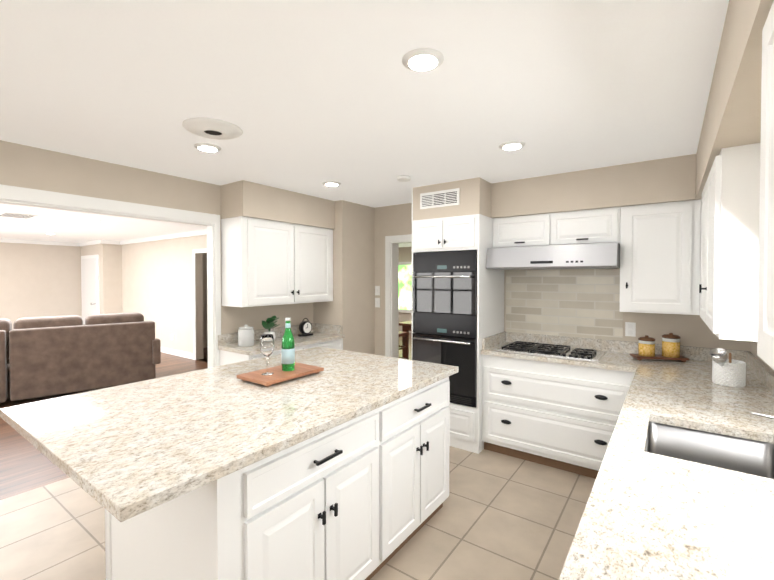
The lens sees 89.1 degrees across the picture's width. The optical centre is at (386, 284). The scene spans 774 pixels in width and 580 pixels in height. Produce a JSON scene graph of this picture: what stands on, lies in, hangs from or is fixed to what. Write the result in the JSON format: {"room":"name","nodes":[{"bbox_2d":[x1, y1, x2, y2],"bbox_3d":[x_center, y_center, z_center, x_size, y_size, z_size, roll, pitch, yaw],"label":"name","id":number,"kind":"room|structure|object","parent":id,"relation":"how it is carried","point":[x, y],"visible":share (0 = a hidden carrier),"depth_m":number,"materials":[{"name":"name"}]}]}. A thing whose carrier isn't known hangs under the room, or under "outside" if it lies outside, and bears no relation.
{"room":"kitchen","nodes":[
{"label":"kitchen","id":0,"kind":"room"},
{"bbox_2d":[0,242,81,328],"bbox_3d":[-9.555,0.211,7.469,0.150,2.440,6.900,1,1,36],"label":"wall","id":1,"kind":"structure","parent":0,"point":[38,280],"depth_m":9.25,"materials":[{"name":"paint"}]},
{"bbox_2d":[81,244,122,313],"bbox_3d":[-7.017,0.174,9.652,1.420,2.440,0.389,1,1,36],"label":"wall jog","id":2,"kind":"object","parent":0,"point":[110,278],"visible":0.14,"depth_m":9.22,"materials":[{"name":"paint"}]},
{"bbox_2d":[0,140,312,334],"bbox_3d":[-2.767,0.299,2.217,0.095,2.440,6.300,1,1,36],"label":"wall","id":3,"kind":"structure","parent":0,"point":[25,166],"depth_m":3.10,"materials":[{"name":"paint"}]},
{"bbox_2d":[221,216,296,306],"bbox_3d":[-1.272,-0.213,3.906,0.345,0.830,0.603,1,1,36],"label":"upper cabinet","id":4,"kind":"object","parent":3,"relation":"attached to","point":[259,256],"depth_m":3.73,"materials":[{"name":"white wood"}]},
{"bbox_2d":[297,224,332,303],"bbox_3d":[-0.922,-0.222,4.391,0.345,0.830,0.594,1,1,36],"label":"upper cabinet","id":5,"kind":"object","parent":3,"relation":"attached to","point":[314,244],"depth_m":4.28,"materials":[{"name":"white wood"}]},
{"bbox_2d":[203,253,207,347],"bbox_3d":[-2.956,0.161,10.433,0.100,2.440,5.340,1,1,36],"label":"wall","id":6,"kind":"structure","parent":0,"point":[205,334],"depth_m":8.80,"materials":[{"name":"paint"}]},
{"bbox_2d":[0,333,411,499],"bbox_3d":[-2.744,1.504,6.102,12.930,0.100,12.600,1,1,36],"label":"floor","id":7,"kind":"structure","parent":0,"point":[25,465],"depth_m":3.49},
{"bbox_2d":[0,312,160,402],"bbox_3d":[-5.999,0.952,5.074,3.560,1.040,4.718,1,1,36],"label":"sofa","id":8,"kind":"object","parent":7,"relation":"on","point":[43,356],"visible":0.88,"depth_m":5.18,"materials":[{"name":"fabric"}]},
{"bbox_2d":[399,331,408,358],"bbox_3d":[0.065,0.911,6.596,0.440,1.070,0.440,1,1,36],"label":"dining chair","id":9,"kind":"object","parent":7,"relation":"on","point":[402,333],"visible":0.12,"depth_m":6.62,"materials":[{"name":"brown wood"}]},
{"bbox_2d":[399,320,411,358],"bbox_3d":[1.072,1.050,7.229,1.100,0.770,1.600,1,1,36],"label":"dining table","id":10,"kind":"object","parent":7,"relation":"on","point":[406,326],"visible":0.1,"depth_m":6.89,"materials":[{"name":"brown wood"}]},
{"bbox_2d":[221,180,334,228],"bbox_3d":[-1.093,-0.792,4.135,0.358,0.319,1.198,1,1,36],"label":"soffit","id":11,"kind":"structure","parent":0,"point":[249,199],"depth_m":3.83,"materials":[{"name":"paint"}]},
{"bbox_2d":[0,446,595,579],"bbox_3d":[-0.979,1.585,1.321,4.480,0.100,6.900,1,1,36],"label":"floor","id":12,"kind":"structure","parent":0,"point":[497,516],"depth_m":2.43,"materials":[{"name":"beige tile"}]},
{"bbox_2d":[218,323,344,365],"bbox_3d":[-1.039,0.981,4.094,0.526,1.015,1.247,1,1,36],"label":"base cabinet","id":13,"kind":"object","parent":12,"relation":"on","point":[323,335],"visible":0.1,"depth_m":4.03,"materials":[{"name":"white stone"}]},
{"bbox_2d":[238,325,253,346],"bbox_3d":[-1.341,0.479,3.744,0.146,0.198,0.146,1,1,36],"label":"canister","id":14,"kind":"object","parent":13,"relation":"on","point":[245,335],"visible":1,"depth_m":3.69,"materials":[{"name":"grey ceramic"}]},
{"bbox_2d":[262,316,279,339],"bbox_3d":[-1.183,0.446,3.938,0.214,0.257,0.202,1,1,36],"label":"plant pot","id":15,"kind":"object","parent":13,"relation":"on","point":[268,323],"visible":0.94,"depth_m":3.89,"materials":[{"name":"white ceramic"}]},
{"bbox_2d":[298,318,312,336],"bbox_3d":[-0.908,0.469,4.381,0.080,0.196,0.150,1,1,36],"label":"mantel clock","id":16,"kind":"object","parent":13,"relation":"on","point":[305,328],"visible":1,"depth_m":4.35,"materials":[{"name":"black metal"}]},
{"bbox_2d":[105,371,458,579],"bbox_3d":[-0.438,1.061,2.257,1.014,0.916,1.685,1,1,36],"label":"kitchen island","id":17,"kind":"object","parent":12,"relation":"on","point":[337,468],"depth_m":1.70,"materials":[{"name":"white wood"}]},
{"bbox_2d":[0,347,458,522],"bbox_3d":[-0.648,0.583,2.243,1.340,0.039,2.030,1,1,36],"label":"island countertop","id":18,"kind":"structure","parent":17,"relation":"on","point":[135,448],"depth_m":1.68,"materials":[{"name":"beige stone"}]},
{"bbox_2d":[237,362,323,386],"bbox_3d":[-0.643,0.544,2.405,0.280,0.032,0.440,1,1,36],"label":"cutting board","id":19,"kind":"object","parent":18,"relation":"on","point":[278,375],"visible":0.79,"depth_m":2.33,"materials":[{"name":"brown wood"}]},
{"bbox_2d":[260,334,273,374],"bbox_3d":[-0.709,0.413,2.327,0.082,0.232,0.082,1,1,36],"label":"wine glass","id":20,"kind":"object","parent":19,"relation":"on","point":[267,345],"visible":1,"depth_m":2.30,"materials":[{"name":"clear glass"}]},
{"bbox_2d":[281,318,294,370],"bbox_3d":[-0.611,0.366,2.429,0.080,0.322,0.080,1,1,36],"label":"water bottle","id":21,"kind":"object","parent":19,"relation":"on","point":[288,353],"visible":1,"depth_m":2.40,"materials":[{"name":"green glass"}]},
{"bbox_2d":[412,214,503,453],"bbox_3d":[0.694,0.431,3.902,0.700,2.120,0.720,1,1,36],"label":"tall cabinet","id":22,"kind":"object","parent":12,"relation":"on","point":[457,301],"visible":0.81,"depth_m":3.59,"materials":[{"name":"white wood"}]},
{"bbox_2d":[412,250,476,407],"bbox_3d":[0.520,0.390,3.659,0.650,1.390,0.123,1,1,36],"label":"double oven","id":23,"kind":"object","parent":22,"relation":"in","point":[444,282],"depth_m":3.61,"materials":[{"name":"black metal"}]},
{"bbox_2d":[645,419,773,478],"bbox_3d":[1.265,0.756,1.534,0.488,0.210,0.558,1,1,36],"label":"sink","id":24,"kind":"object","parent":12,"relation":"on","point":[749,453],"depth_m":1.72,"materials":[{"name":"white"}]},
{"bbox_2d":[481,343,760,382],"bbox_3d":[1.760,0.605,3.204,1.844,0.035,0.612,1,1,36],"label":"countertop","id":25,"kind":"structure","parent":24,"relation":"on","point":[611,360],"depth_m":3.02,"materials":[{"name":"beige stone"}]},
{"bbox_2d":[497,341,605,360],"bbox_3d":[1.437,0.568,3.447,0.800,0.030,0.440,1,1,36],"label":"cooktop","id":26,"kind":"object","parent":25,"relation":"in","point":[552,350],"visible":1,"depth_m":3.37,"materials":[{"name":"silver metal"}]},
{"bbox_2d":[630,353,688,361],"bbox_3d":[2.133,0.574,3.088,0.360,0.030,0.140,0,1,12],"label":"tray","id":27,"kind":"object","parent":25,"relation":"on","point":[661,357],"visible":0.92,"depth_m":3.03,"materials":[{"name":"brown wood"}]},
{"bbox_2d":[638,335,654,356],"bbox_3d":[2.050,0.479,3.103,0.114,0.158,0.114,1,1,36],"label":"pasta jar","id":28,"kind":"object","parent":27,"relation":"on","point":[646,345],"visible":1,"depth_m":3.06,"materials":[{"name":"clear glass"}]},
{"bbox_2d":[662,333,680,357],"bbox_3d":[2.217,0.467,3.069,0.121,0.183,0.121,1,1,36],"label":"pasta jar","id":29,"kind":"object","parent":27,"relation":"on","point":[670,344],"visible":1,"depth_m":3.02,"materials":[{"name":"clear glass"}]},
{"bbox_2d":[559,367,773,579],"bbox_3d":[0.456,0.652,0.387,0.672,0.035,5.484,1,1,36],"label":"countertop","id":30,"kind":"structure","parent":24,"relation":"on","point":[647,515],"depth_m":1.13,"materials":[{"name":"beige stone"}]},
{"bbox_2d":[709,348,745,386],"bbox_3d":[2.038,0.489,2.356,0.176,0.224,0.222,1,1,36],"label":"utensil canister","id":31,"kind":"object","parent":30,"relation":"on","point":[730,372],"visible":1,"depth_m":2.32,"materials":[{"name":"ceramic"}]},
{"bbox_2d":[751,342,773,418],"bbox_3d":[1.452,0.403,1.425,0.197,0.427,0.062,1,1,36],"label":"faucet","id":32,"kind":"object","parent":30,"relation":"on","point":[762,415],"visible":0.38,"depth_m":1.46,"materials":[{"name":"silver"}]},
{"bbox_2d":[313,200,374,354],"bbox_3d":[-0.521,0.254,4.937,0.565,2.440,0.740,1,1,36],"label":"wall","id":33,"kind":"structure","parent":0,"point":[350,308],"depth_m":4.64,"materials":[{"name":"paint"}]},
{"bbox_2d":[0,0,728,246],"bbox_3d":[-2.744,-1.035,6.059,12.930,0.100,12.600,1,1,36],"label":"ceiling","id":34,"kind":"structure","parent":0,"point":[308,97],"depth_m":1.84,"materials":[{"name":"paint"}]},
{"bbox_2d":[0,212,37,218],"bbox_3d":[-5.191,-0.969,5.510,0.500,0.013,0.350,1,1,36],"label":"ceiling vent","id":35,"kind":"object","parent":34,"relation":"in","point":[15,215],"visible":1,"depth_m":5.47,"materials":[{"name":"white"}]},
{"bbox_2d":[194,143,220,151],"bbox_3d":[-1.195,-0.920,2.618,0.174,0.013,0.163,1,1,36],"label":"recessed light","id":36,"kind":"object","parent":34,"relation":"in","point":[207,147],"depth_m":2.63,"materials":[{"name":"white"}]},
{"bbox_2d":[182,117,242,139],"bbox_3d":[-1.028,-0.907,2.325,0.330,0.030,0.330,1,1,36],"label":"ceiling vent","id":37,"kind":"object","parent":34,"relation":"in","point":[212,128],"visible":1,"depth_m":2.27,"materials":[{"name":"white plastic"}]},
{"bbox_2d":[323,181,340,185],"bbox_3d":[-0.512,-0.937,3.624,0.171,0.013,0.165,1,1,36],"label":"recessed light","id":38,"kind":"object","parent":34,"relation":"in","point":[329,183],"depth_m":3.63,"materials":[{"name":"white"}]},
{"bbox_2d":[397,175,410,181],"bbox_3d":[0.147,-0.926,3.426,0.120,0.030,0.120,1,1,36],"label":"smoke detector","id":39,"kind":"object","parent":34,"relation":"attached to","point":[403,178],"visible":1,"depth_m":3.39,"materials":[{"name":"white plastic"}]},
{"bbox_2d":[402,48,443,71],"bbox_3d":[0.144,-0.903,1.571,0.166,0.013,0.170,1,1,36],"label":"recessed light","id":40,"kind":"object","parent":34,"relation":"in","point":[422,59],"depth_m":1.57,"materials":[{"name":"white"}]},
{"bbox_2d":[499,141,524,149],"bbox_3d":[0.822,-0.920,2.580,0.166,0.013,0.175,1,1,36],"label":"recessed light","id":41,"kind":"object","parent":34,"relation":"in","point":[511,145],"depth_m":2.59,"materials":[{"name":"white"}]},
{"bbox_2d":[399,247,411,332],"bbox_3d":[1.743,0.161,10.458,7.700,2.440,0.150,1,1,36],"label":"wall","id":42,"kind":"structure","parent":0,"point":[405,254],"depth_m":11.24,"materials":[{"name":"paint"}]},
{"bbox_2d":[399,262,411,312],"bbox_3d":[0.263,0.070,11.396,1.380,1.450,0.050,1,1,36],"label":"dining room window","id":43,"kind":"structure","parent":42,"relation":"in","point":[405,286],"depth_m":11.23,"materials":[{"name":"glass"}]},
{"bbox_2d":[122,203,749,359],"bbox_3d":[-2.353,0.225,6.624,12.830,2.440,0.140,1,1,36],"label":"wall","id":44,"kind":"structure","parent":0,"point":[157,282],"depth_m":7.57,"materials":[{"name":"paint"}]},
{"bbox_2d":[0,184,411,367],"bbox_3d":[-5.287,0.259,4.609,10.120,2.440,6.842,1,1,36],"label":"door trim","id":45,"kind":"structure","parent":44,"relation":"attached to","point":[15,195],"depth_m":3.73,"materials":[{"name":"white wood"}]},
{"bbox_2d":[375,286,379,294],"bbox_3d":[-0.120,0.074,4.921,0.070,0.120,0.011,1,1,36],"label":"light switch","id":46,"kind":"object","parent":44,"relation":"attached to","point":[377,292],"depth_m":4.92,"materials":[{"name":"white plastic"}]},
{"bbox_2d":[375,298,379,306],"bbox_3d":[-0.120,0.224,4.924,0.070,0.120,0.011,1,1,36],"label":"light switch","id":47,"kind":"object","parent":44,"relation":"attached to","point":[377,300],"depth_m":4.92,"materials":[{"name":"white plastic"}]},
{"bbox_2d":[481,331,504,350],"bbox_3d":[1.029,0.529,3.747,0.022,0.099,0.582,1,1,36],"label":"backsplash","id":48,"kind":"structure","parent":44,"relation":"attached to","point":[491,341],"depth_m":3.68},
{"bbox_2d":[493,213,552,247],"bbox_3d":[1.300,-0.480,3.681,0.519,0.290,0.345,1,1,36],"label":"upper cabinet","id":49,"kind":"object","parent":44,"relation":"attached to","point":[527,230],"depth_m":3.52,"materials":[{"name":"white wood"}]},
{"bbox_2d":[486,242,619,269],"bbox_3d":[1.460,-0.234,3.464,1.026,0.192,0.517,1,1,36],"label":"range hood","id":50,"kind":"object","parent":44,"relation":"attached to","point":[587,256],"visible":0.96,"depth_m":3.24,"materials":[{"name":"silver metal"}]},
{"bbox_2d":[506,268,622,340],"bbox_3d":[1.616,0.167,3.673,1.018,0.625,0.008,1,1,36],"label":"tile backsplash","id":51,"kind":"structure","parent":44,"relation":"attached to","point":[581,303],"depth_m":3.64,"materials":[{"name":"beige tile"}]},
{"bbox_2d":[553,207,620,244],"bbox_3d":[1.720,-0.475,3.378,0.517,0.290,0.345,1,1,36],"label":"upper cabinet","id":52,"kind":"object","parent":44,"relation":"attached to","point":[603,225],"depth_m":3.22,"materials":[{"name":"white wood"}]},
{"bbox_2d":[505,332,744,362],"bbox_3d":[1.944,0.534,3.434,1.816,0.099,0.022,1,1,36],"label":"backsplash","id":53,"kind":"structure","parent":44,"relation":"attached to","point":[595,344],"depth_m":3.45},
{"bbox_2d":[625,322,635,336],"bbox_3d":[2.074,0.380,3.349,0.075,0.120,0.009,1,1,36],"label":"outlet","id":54,"kind":"object","parent":44,"relation":"attached to","point":[630,328],"visible":1,"depth_m":3.35,"materials":[{"name":"white plastic"}]},
{"bbox_2d":[620,200,696,314],"bbox_3d":[2.133,-0.200,3.086,0.496,0.830,0.345,1,1,36],"label":"upper cabinet","id":55,"kind":"object","parent":44,"relation":"attached to","point":[658,247],"depth_m":2.95,"materials":[{"name":"white wood"}]},
{"bbox_2d":[412,177,490,222],"bbox_3d":[0.715,-0.779,3.911,0.701,0.339,0.648,1,1,36],"label":"soffit","id":56,"kind":"structure","parent":0,"point":[475,195],"depth_m":3.58,"materials":[{"name":"paint"}]},
{"bbox_2d":[420,188,459,208],"bbox_3d":[0.487,-0.800,3.670,0.410,0.150,0.008,1,1,36],"label":"air vent","id":57,"kind":"object","parent":56,"relation":"attached to","point":[444,198],"visible":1,"depth_m":3.66,"materials":[{"name":"white plastic"}]},
{"bbox_2d":[491,155,690,217],"bbox_3d":[1.690,-0.780,3.383,1.500,0.319,0.368,1,1,36],"label":"soffit","id":58,"kind":"structure","parent":0,"point":[665,180],"depth_m":3.16,"materials":[{"name":"paint"}]},
{"bbox_2d":[691,0,773,199],"bbox_3d":[0.593,-0.728,0.274,0.345,0.319,6.698,1,1,36],"label":"soffit","id":59,"kind":"structure","parent":0,"point":[732,117],"depth_m":1.31,"materials":[{"name":"paint"}]},
{"bbox_2d":[750,341,773,372],"bbox_3d":[0.782,0.335,0.126,0.150,2.440,7.050,1,1,36],"label":"wall","id":60,"kind":"structure","parent":0,"point":[753,347],"depth_m":2.74,"materials":[{"name":"paint"}]},
{"bbox_2d":[693,257,696,314],"bbox_3d":[2.348,-0.193,2.708,0.327,0.830,0.707,1,1,36],"label":"upper cabinet","id":61,"kind":"object","parent":60,"relation":"attached to","point":[694,258],"depth_m":2.84,"materials":[{"name":"white wood"}]},
{"bbox_2d":[697,186,704,316],"bbox_3d":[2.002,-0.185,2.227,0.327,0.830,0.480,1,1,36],"label":"upper cabinet","id":62,"kind":"object","parent":60,"relation":"attached to","point":[700,203],"depth_m":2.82,"materials":[{"name":"white wood"}]},
{"bbox_2d":[701,144,748,340],"bbox_3d":[1.716,-0.179,1.829,0.327,0.830,0.500,1,1,36],"label":"upper cabinet","id":63,"kind":"object","parent":60,"relation":"attached to","point":[708,257],"depth_m":1.70,"materials":[{"name":"white wood"}]},
{"bbox_2d":[745,351,773,398],"bbox_3d":[0.892,0.584,0.436,0.022,0.099,6.074,1,1,36],"label":"backsplash","id":64,"kind":"structure","parent":60,"relation":"attached to","point":[762,372],"depth_m":2.45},
{"bbox_2d":[745,1,773,369],"bbox_3d":[0.817,-0.198,0.580,0.327,0.749,0.496,1,1,36],"label":"upper cabinet","id":65,"kind":"object","parent":60,"relation":"attached to","point":[759,318],"depth_m":0.83,"materials":[{"name":"white wood"}]}
]}

